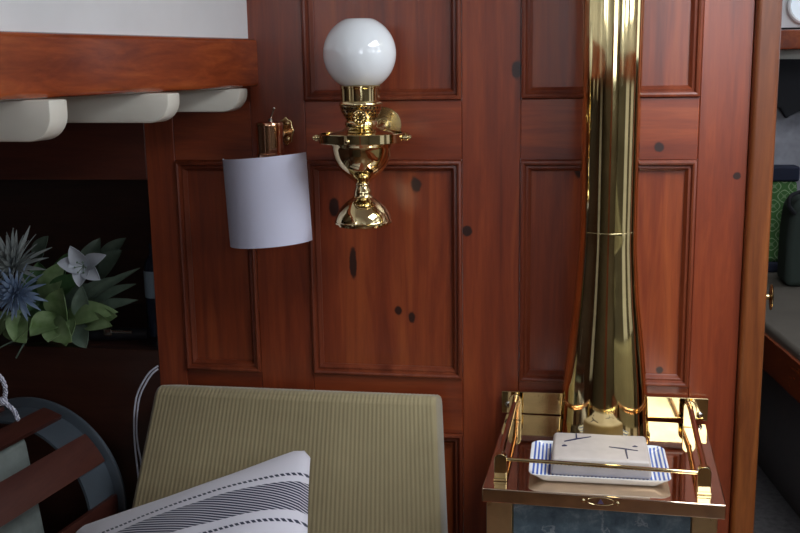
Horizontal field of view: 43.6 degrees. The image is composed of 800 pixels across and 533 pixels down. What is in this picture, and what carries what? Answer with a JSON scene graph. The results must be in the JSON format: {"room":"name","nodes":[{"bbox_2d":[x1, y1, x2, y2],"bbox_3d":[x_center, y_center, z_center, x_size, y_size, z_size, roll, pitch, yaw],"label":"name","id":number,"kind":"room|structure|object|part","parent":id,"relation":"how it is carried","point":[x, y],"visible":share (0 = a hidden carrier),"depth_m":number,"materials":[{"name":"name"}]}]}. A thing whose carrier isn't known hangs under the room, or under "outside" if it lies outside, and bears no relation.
{"room":"ship interior","nodes":[
{"label":"ship interior","id":0,"kind":"room"},
{"bbox_2d":[0,180,157,346],"bbox_3d":[-0.771,-0.043,2.270,0.718,0.397,0.391,1,11,10],"label":"wall niche","id":1,"kind":"object","parent":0,"point":[74,213],"visible":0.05,"depth_m":2.44,"materials":[{"name":"brown wood"}]},
{"bbox_2d":[0,226,139,357],"bbox_3d":[-0.707,0.046,2.113,0.350,0.266,0.234,1,11,10],"label":"flower bouquet","id":2,"kind":"object","parent":1,"relation":"in","point":[53,304],"visible":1,"depth_m":2.08,"materials":[{"name":"green plant"}]},
{"bbox_3d":[-0.786,0.170,2.090,0.017,0.034,0.046,1,11,10],"label":"stem","id":3,"kind":"part","parent":2,"relation":"part of","materials":[{"name":"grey plant"}]},
{"bbox_3d":[-0.793,0.055,2.054,0.118,0.118,0.082,1,11,10],"label":"spiky flower","id":4,"kind":"part","parent":2,"relation":"part of","materials":[{"name":"blue plant"}]},
{"bbox_3d":[-0.812,-0.015,2.088,0.146,0.131,0.124,7,13,34],"label":"spiky flower","id":5,"kind":"part","parent":2,"relation":"part of","materials":[{"name":"plant"}]},
{"bbox_3d":[-0.642,-0.002,2.035,0.108,0.085,0.031,1,11,10],"label":"lily flower","id":6,"kind":"part","parent":2,"relation":"part of","materials":[{"name":"white plant"}]},
{"bbox_2d":[89,328,149,340],"bbox_3d":[-0.594,0.142,2.103,0.126,0.032,0.046,0,11,3],"label":"torch","id":7,"kind":"object","parent":1,"relation":"in","point":[108,333],"visible":0.84,"depth_m":2.10,"materials":[{"name":"black metal"}]},
{"bbox_3d":[-0.589,0.137,2.086,0.063,0.016,0.010,1,11,10],"label":"lever","id":8,"kind":"part","parent":7,"relation":"part of","materials":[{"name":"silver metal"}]},
{"bbox_2d":[143,243,157,336],"bbox_3d":[-0.522,0.049,2.136,0.045,0.200,0.045,1,11,10],"label":"slim bottle","id":9,"kind":"object","parent":1,"relation":"on","point":[148,264],"visible":0.45,"depth_m":2.12,"materials":[{"name":"grey glass"}]},
{"bbox_2d":[0,0,247,37],"bbox_3d":[-0.870,-0.274,0.200,0.030,0.450,3.548,3,12,18],"label":"wall","id":10,"kind":"structure","parent":0,"point":[188,18],"depth_m":1.52,"materials":[{"name":"white paint"}]},
{"bbox_2d":[0,31,257,100],"bbox_3d":[-0.849,-0.052,0.242,0.030,0.100,3.543,3,12,18],"label":"wooden beam","id":11,"kind":"structure","parent":10,"relation":"attached to","point":[33,65],"depth_m":1.46,"materials":[{"name":"brown wood"}]},
{"bbox_2d":[0,0,754,532],"bbox_3d":[-0.268,0.153,1.999,1.806,1.950,0.036,1,11,10],"label":"wall","id":12,"kind":"structure","parent":0,"point":[465,298],"depth_m":1.89,"materials":[{"name":"brown wood"}]},
{"bbox_2d":[133,365,158,477],"bbox_3d":[-0.511,0.338,2.022,0.058,0.280,0.021,-1,11,-2],"label":"cable","id":13,"kind":"object","parent":12,"relation":"attached to","point":[157,369],"visible":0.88,"depth_m":2.02,"materials":[{"name":"plastic"}]},
{"bbox_3d":[-0.357,0.002,1.976,0.157,0.422,0.018,1,11,10],"label":"moulding","id":14,"kind":"part","parent":12,"relation":"part of","materials":[{"name":"brown wood"}]},
{"bbox_3d":[-0.355,-0.001,1.990,0.155,0.420,0.012,1,11,10],"label":"panel","id":15,"kind":"part","parent":12,"relation":"part of","materials":[{"name":"brown wood"}]},
{"bbox_3d":[-0.364,-0.537,1.885,0.157,0.449,0.012,1,11,10],"label":"panel","id":16,"kind":"part","parent":12,"relation":"part of","materials":[{"name":"white paint"}]},
{"bbox_2d":[222,107,311,248],"bbox_3d":[-0.233,-0.163,1.828,0.157,0.253,0.133,-9,14,-37],"label":"reading lamp","id":17,"kind":"object","parent":12,"relation":"attached to","point":[268,201],"visible":1,"depth_m":1.79,"materials":[{"name":"grey fabric"}]},
{"bbox_3d":[-0.247,-0.117,1.806,0.164,0.173,0.061,1,11,10],"label":"lamp shade","id":18,"kind":"part","parent":17,"relation":"part of","materials":[{"name":"grey fabric"}]},
{"bbox_2d":[268,107,275,120],"bbox_3d":[-0.235,-0.280,1.834,0.015,0.027,0.010,1,11,10],"label":"switch","id":19,"kind":"object","parent":17,"relation":"attached to","point":[274,108],"depth_m":1.83,"materials":[{"name":"silver metal"}]},
{"bbox_3d":[-0.220,-0.249,1.871,0.016,0.012,0.049,0,11,4],"label":"bracket arm","id":20,"kind":"part","parent":17,"relation":"part of","materials":[{"name":"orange metal"}]},
{"bbox_3d":[-0.215,-0.256,1.894,0.031,0.054,0.009,1,11,10],"label":"wall plate","id":21,"kind":"part","parent":17,"relation":"part of","materials":[{"name":"gold metal"}]},
{"bbox_2d":[312,18,411,228],"bbox_3d":[-0.053,-0.254,1.771,0.200,0.358,0.161,-11,15,-41],"label":"oil lamp","id":22,"kind":"object","parent":12,"relation":"attached to","point":[359,54],"visible":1,"depth_m":1.71,"materials":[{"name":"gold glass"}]},
{"bbox_3d":[-0.146,-0.228,1.769,0.018,0.013,0.013,1,11,10],"label":"pivot knob","id":23,"kind":"part","parent":22,"relation":"part of","materials":[{"name":"gold metal"}]},
{"bbox_3d":[-0.069,-0.254,1.701,0.026,0.026,0.005,1,11,10],"label":"wick knob","id":24,"kind":"part","parent":22,"relation":"part of","materials":[{"name":"gold metal"}]},
{"bbox_3d":[-0.070,-0.370,1.728,0.126,0.112,0.126,1,11,10],"label":"globe","id":25,"kind":"part","parent":22,"relation":"part of","materials":[{"name":"white glass"}]},
{"bbox_3d":[-0.067,-0.183,1.764,0.115,0.074,0.115,1,11,10],"label":"lamp shade","id":26,"kind":"part","parent":22,"relation":"part of","materials":[{"name":"gold metal"}]},
{"bbox_3d":[-0.032,-0.262,1.853,0.067,0.067,0.023,1,11,10],"label":"wall plate","id":27,"kind":"part","parent":22,"relation":"part of","materials":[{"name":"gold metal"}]},
{"bbox_3d":[0.011,-0.225,1.742,0.018,0.013,0.013,1,11,10],"label":"pivot knob","id":28,"kind":"part","parent":22,"relation":"part of","materials":[{"name":"gold metal"}]},
{"bbox_3d":[-0.037,-0.529,1.817,0.297,0.449,0.018,1,11,10],"label":"moulding","id":29,"kind":"part","parent":12,"relation":"part of","materials":[{"name":"brown wood"}]},
{"bbox_3d":[-0.028,0.007,1.920,0.297,0.422,0.018,1,11,10],"label":"moulding","id":30,"kind":"part","parent":12,"relation":"part of","materials":[{"name":"brown wood"}]},
{"bbox_3d":[-0.034,-0.532,1.831,0.295,0.447,0.012,1,11,10],"label":"panel","id":31,"kind":"part","parent":12,"relation":"part of","materials":[{"name":"brown wood"}]},
{"bbox_3d":[-0.026,0.005,1.934,0.295,0.420,0.012,1,11,10],"label":"panel","id":32,"kind":"part","parent":12,"relation":"part of","materials":[{"name":"brown wood"}]},
{"bbox_3d":[-0.017,0.691,2.053,0.297,0.745,0.018,1,11,10],"label":"moulding","id":33,"kind":"part","parent":12,"relation":"part of","materials":[{"name":"brown wood"}]},
{"bbox_3d":[-0.015,0.688,2.067,0.295,0.743,0.012,1,11,10],"label":"panel","id":34,"kind":"part","parent":12,"relation":"part of","materials":[{"name":"brown wood"}]},
{"bbox_3d":[0.382,0.012,1.865,0.312,0.420,0.012,1,11,10],"label":"panel","id":35,"kind":"part","parent":12,"relation":"part of","materials":[{"name":"brown wood"}]},
{"bbox_3d":[0.379,0.014,1.851,0.314,0.422,0.018,1,11,10],"label":"moulding","id":36,"kind":"part","parent":12,"relation":"part of","materials":[{"name":"brown wood"}]},
{"bbox_3d":[0.373,-0.525,1.762,0.312,0.447,0.012,1,11,10],"label":"panel","id":37,"kind":"part","parent":12,"relation":"part of","materials":[{"name":"brown wood"}]},
{"bbox_3d":[0.371,-0.522,1.748,0.314,0.449,0.018,1,11,10],"label":"moulding","id":38,"kind":"part","parent":12,"relation":"part of","materials":[{"name":"brown wood"}]},
{"bbox_2d":[753,464,799,532],"bbox_3d":[1.454,0.832,2.692,1.389,0.299,1.557,1,11,10],"label":"floor","id":39,"kind":"structure","parent":0,"point":[773,513],"depth_m":2.75,"materials":[{"name":"grey carpet"}]},
{"bbox_2d":[757,369,799,517],"bbox_3d":[1.519,0.445,2.711,1.280,0.448,1.351,1,11,10],"label":"trim","id":40,"kind":"structure","parent":39,"relation":"on","point":[779,426],"depth_m":2.69,"materials":[{"name":"brown wood"}]},
{"bbox_2d":[763,333,799,402],"bbox_3d":[0.946,0.180,2.758,0.011,0.090,1.361,0,11,3],"label":"trim","id":41,"kind":"structure","parent":40,"relation":"attached to","point":[782,366],"depth_m":2.41,"materials":[{"name":"brown wood"}]},
{"bbox_2d":[765,272,799,360],"bbox_3d":[1.510,0.175,2.660,1.288,0.100,1.352,1,11,10],"label":"mattress","id":42,"kind":"object","parent":40,"relation":"on","point":[782,323],"visible":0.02,"depth_m":2.66,"materials":[{"name":"grey fabric"}]},
{"bbox_2d":[768,165,799,271],"bbox_3d":[1.181,-0.155,3.228,0.178,0.342,0.070,1,11,10],"label":"cushion","id":43,"kind":"object","parent":42,"relation":"on","point":[785,177],"visible":0.2,"depth_m":3.18,"materials":[{"name":"green patterned cloth"},{"name":"navy cloth"}]},
{"bbox_3d":[1.180,-0.148,3.229,0.176,0.267,0.060,1,11,10],"label":"cushion panel","id":44,"kind":"part","parent":43,"relation":"part of","materials":[{"name":"green fabric"}]},
{"bbox_2d":[777,190,799,285],"bbox_3d":[1.252,-0.090,3.018,0.203,0.291,0.166,1,11,10],"label":"bag","id":45,"kind":"object","parent":42,"relation":"on","point":[788,268],"visible":1,"depth_m":2.99,"materials":[{"name":"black fabric"}]},
{"bbox_3d":[1.165,-0.187,2.951,0.061,0.071,0.023,-8,13,-34],"label":"handle","id":46,"kind":"part","parent":45,"relation":"part of","materials":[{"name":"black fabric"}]},
{"bbox_2d":[781,0,799,27],"bbox_3d":[1.629,-0.938,3.104,1.240,0.366,0.029,1,11,10],"label":"wall","id":47,"kind":"structure","parent":0,"point":[787,21],"depth_m":3.19,"materials":[{"name":"white paint"}]},
{"bbox_2d":[787,0,799,23],"bbox_3d":[1.289,-0.828,3.165,0.120,0.120,0.008,1,11,10],"label":"window","id":48,"kind":"structure","parent":47,"relation":"in","point":[793,6],"depth_m":3.17,"materials":[{"name":"white paint"}]},
{"bbox_3d":[1.289,-0.828,3.167,0.094,0.094,0.002,1,11,10],"label":"pane","id":49,"kind":"part","parent":48,"relation":"part of","materials":[{"name":"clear glass"}]},
{"bbox_3d":[1.676,-0.151,3.282,1.600,2.000,0.030,1,11,10],"label":"wall","id":50,"kind":"structure","parent":0,"visible":0},
{"bbox_2d":[774,108,799,190],"bbox_3d":[1.270,-0.321,3.282,0.299,0.640,0.030,1,11,10],"label":"blanket","id":51,"kind":"object","parent":50,"relation":"hanging from","point":[787,135],"visible":0.02,"depth_m":3.25,"materials":[{"name":"fabric"}]},
{"bbox_2d":[777,59,799,117],"bbox_3d":[1.240,-0.571,3.202,0.257,0.188,0.030,1,11,10],"label":"garment","id":52,"kind":"object","parent":50,"relation":"hanging from","point":[788,99],"visible":0.54,"depth_m":3.19,"materials":[{"name":"fabric"}]},
{"bbox_2d":[780,29,799,49],"bbox_3d":[1.624,-0.710,3.098,1.240,0.061,0.129,1,11,10],"label":"trim","id":53,"kind":"structure","parent":50,"relation":"attached to","point":[790,39],"depth_m":3.10,"materials":[{"name":"brown wood"}]},
{"bbox_2d":[780,50,799,58],"bbox_3d":[1.633,-0.661,3.153,1.240,0.059,0.039,1,11,10],"label":"trim","id":54,"kind":"structure","parent":50,"relation":"attached to","point":[784,54],"depth_m":3.20,"materials":[{"name":"beige paint"}]},
{"bbox_3d":[-1.006,-0.137,0.468,0.914,0.020,3.920,1,11,10],"label":"deck","id":55,"kind":"object","parent":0,"visible":0},
{"bbox_2d":[0,99,67,141],"bbox_3d":[-0.854,-0.237,1.371,0.829,0.132,0.048,1,11,10],"label":"beam","id":56,"kind":"structure","parent":55,"relation":"attached to","point":[25,120],"depth_m":1.29,"materials":[{"name":"beige paint"}]},
{"bbox_2d":[41,93,179,122],"bbox_3d":[-0.785,-0.294,1.637,0.874,0.122,0.048,1,11,10],"label":"beam","id":57,"kind":"structure","parent":55,"relation":"attached to","point":[136,107],"depth_m":1.56,"materials":[{"name":"beige paint"}]},
{"bbox_2d":[152,88,246,111],"bbox_3d":[-0.728,-0.348,1.895,0.898,0.116,0.048,1,11,10],"label":"beam","id":58,"kind":"structure","parent":55,"relation":"attached to","point":[209,100],"depth_m":1.81,"materials":[{"name":"beige paint"}]},
{"bbox_3d":[0.458,1.206,1.707,3.430,0.030,7.100,1,11,10],"label":"floor","id":59,"kind":"structure","parent":0,"visible":0},
{"bbox_2d":[482,391,725,532],"bbox_3d":[0.355,0.715,1.787,0.387,0.906,0.379,1,11,10],"label":"stove","id":60,"kind":"object","parent":59,"relation":"on","point":[518,501],"visible":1,"depth_m":1.58,"materials":[{"name":"gold metal"}]},
{"bbox_3d":[0.162,0.320,1.604,0.020,0.045,0.015,1,11,10],"label":"rail post","id":61,"kind":"part","parent":60,"relation":"part of","materials":[{"name":"gold metal"}]},
{"bbox_3d":[0.189,0.277,1.741,0.012,0.014,0.287,1,11,11],"label":"rail","id":62,"kind":"part","parent":60,"relation":"part of","materials":[{"name":"gold metal"}]},
{"bbox_2d":[529,440,670,485],"bbox_3d":[0.326,0.324,1.645,0.222,0.014,0.152,1,11,10],"label":"dish","id":63,"kind":"object","parent":60,"relation":"on","point":[541,449],"visible":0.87,"depth_m":1.61,"materials":[{"name":"blue ceramic"}]},
{"bbox_2d":[551,433,651,478],"bbox_3d":[0.330,0.310,1.647,0.158,0.034,0.114,1,11,10],"label":"block","id":64,"kind":"object","parent":63,"relation":"on","point":[573,447],"visible":0.98,"depth_m":1.61,"materials":[{"name":"white ceramic"}]},
{"bbox_3d":[0.314,0.312,1.569,0.295,0.008,0.007,1,11,12],"label":"rail","id":65,"kind":"part","parent":60,"relation":"part of","materials":[{"name":"gold metal"}]},
{"bbox_3d":[0.351,0.703,1.783,0.366,0.733,0.353,1,11,10],"label":"casing","id":66,"kind":"part","parent":60,"relation":"part of","materials":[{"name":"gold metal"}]},
{"bbox_2d":[557,0,649,441],"bbox_3d":[0.358,-0.235,1.699,0.164,1.092,0.164,1,11,10],"label":"flue pipe","id":67,"kind":"object","parent":60,"relation":"on","point":[604,384],"visible":0.95,"depth_m":1.70,"materials":[{"name":"gold metal"}]},
{"bbox_3d":[0.383,0.262,1.886,0.381,0.043,0.005,1,11,10],"label":"plate","id":68,"kind":"part","parent":60,"relation":"part of","materials":[{"name":"gold metal"}]},
{"bbox_3d":[0.498,0.283,1.682,0.012,0.014,0.301,1,11,12],"label":"rail","id":69,"kind":"part","parent":60,"relation":"part of","materials":[{"name":"gold metal"}]},
{"bbox_3d":[0.468,0.327,1.538,0.020,0.045,0.015,1,11,10],"label":"rail post","id":70,"kind":"part","parent":60,"relation":"part of","materials":[{"name":"gold metal"}]},
{"bbox_3d":[-0.226,1.032,1.636,0.640,0.360,0.999,1,11,10],"label":"trim","id":71,"kind":"structure","parent":59,"relation":"on","visible":0},
{"bbox_2d":[132,385,447,532],"bbox_3d":[-0.224,0.510,1.890,0.664,0.550,0.253,1,11,10],"label":"cushion","id":72,"kind":"object","parent":71,"relation":"on","point":[377,459],"visible":0.84,"depth_m":1.84,"materials":[{"name":"beige fabric"}]},
{"bbox_2d":[76,451,309,532],"bbox_3d":[-0.350,0.502,1.557,0.475,0.302,0.421,0,11,3],"label":"striped pillow","id":73,"kind":"object","parent":72,"relation":"on","point":[269,496],"visible":1,"depth_m":1.62,"materials":[{"name":"fabric"}]},
{"bbox_3d":[-0.989,1.018,1.456,0.594,0.480,1.599,1,11,10],"label":"trim","id":74,"kind":"structure","parent":59,"relation":"on","visible":0},
{"bbox_2d":[0,397,126,532],"bbox_3d":[-0.834,0.521,1.703,0.398,0.398,0.703,3,11,17],"label":"pot","id":75,"kind":"object","parent":74,"relation":"on","point":[80,453],"visible":0.9,"depth_m":1.90,"materials":[{"name":"wood"}]},
{"bbox_2d":[0,439,43,532],"bbox_3d":[-0.849,0.507,1.772,0.260,0.333,0.383,3,11,17],"label":"canvas bag","id":76,"kind":"object","parent":75,"relation":"in","point":[14,458],"visible":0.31,"depth_m":1.86,"materials":[{"name":"grey fabric"}]},
{"bbox_2d":[0,374,19,421],"bbox_3d":[-0.700,0.228,1.768,0.067,0.090,0.017,3,12,19],"label":"rope","id":77,"kind":"object","parent":76,"relation":"attached to","point":[3,399],"visible":1,"depth_m":1.76,"materials":[{"name":"white fabric"}]},
{"bbox_3d":[1.341,0.179,1.729,1.370,1.950,0.028,1,11,10],"label":"wall","id":78,"kind":"structure","parent":0,"visible":0},
{"bbox_2d":[729,0,782,532],"bbox_3d":[0.652,0.167,1.853,0.056,1.950,0.080,1,11,10],"label":"trim","id":79,"kind":"structure","parent":78,"relation":"attached to","point":[768,13],"depth_m":1.78,"materials":[{"name":"brown wood"}]},
{"bbox_3d":[0.667,0.055,1.807,0.014,0.049,0.034,1,11,10],"label":"knob","id":80,"kind":"part","parent":79,"relation":"part of","materials":[{"name":"gold metal"}]}
]}

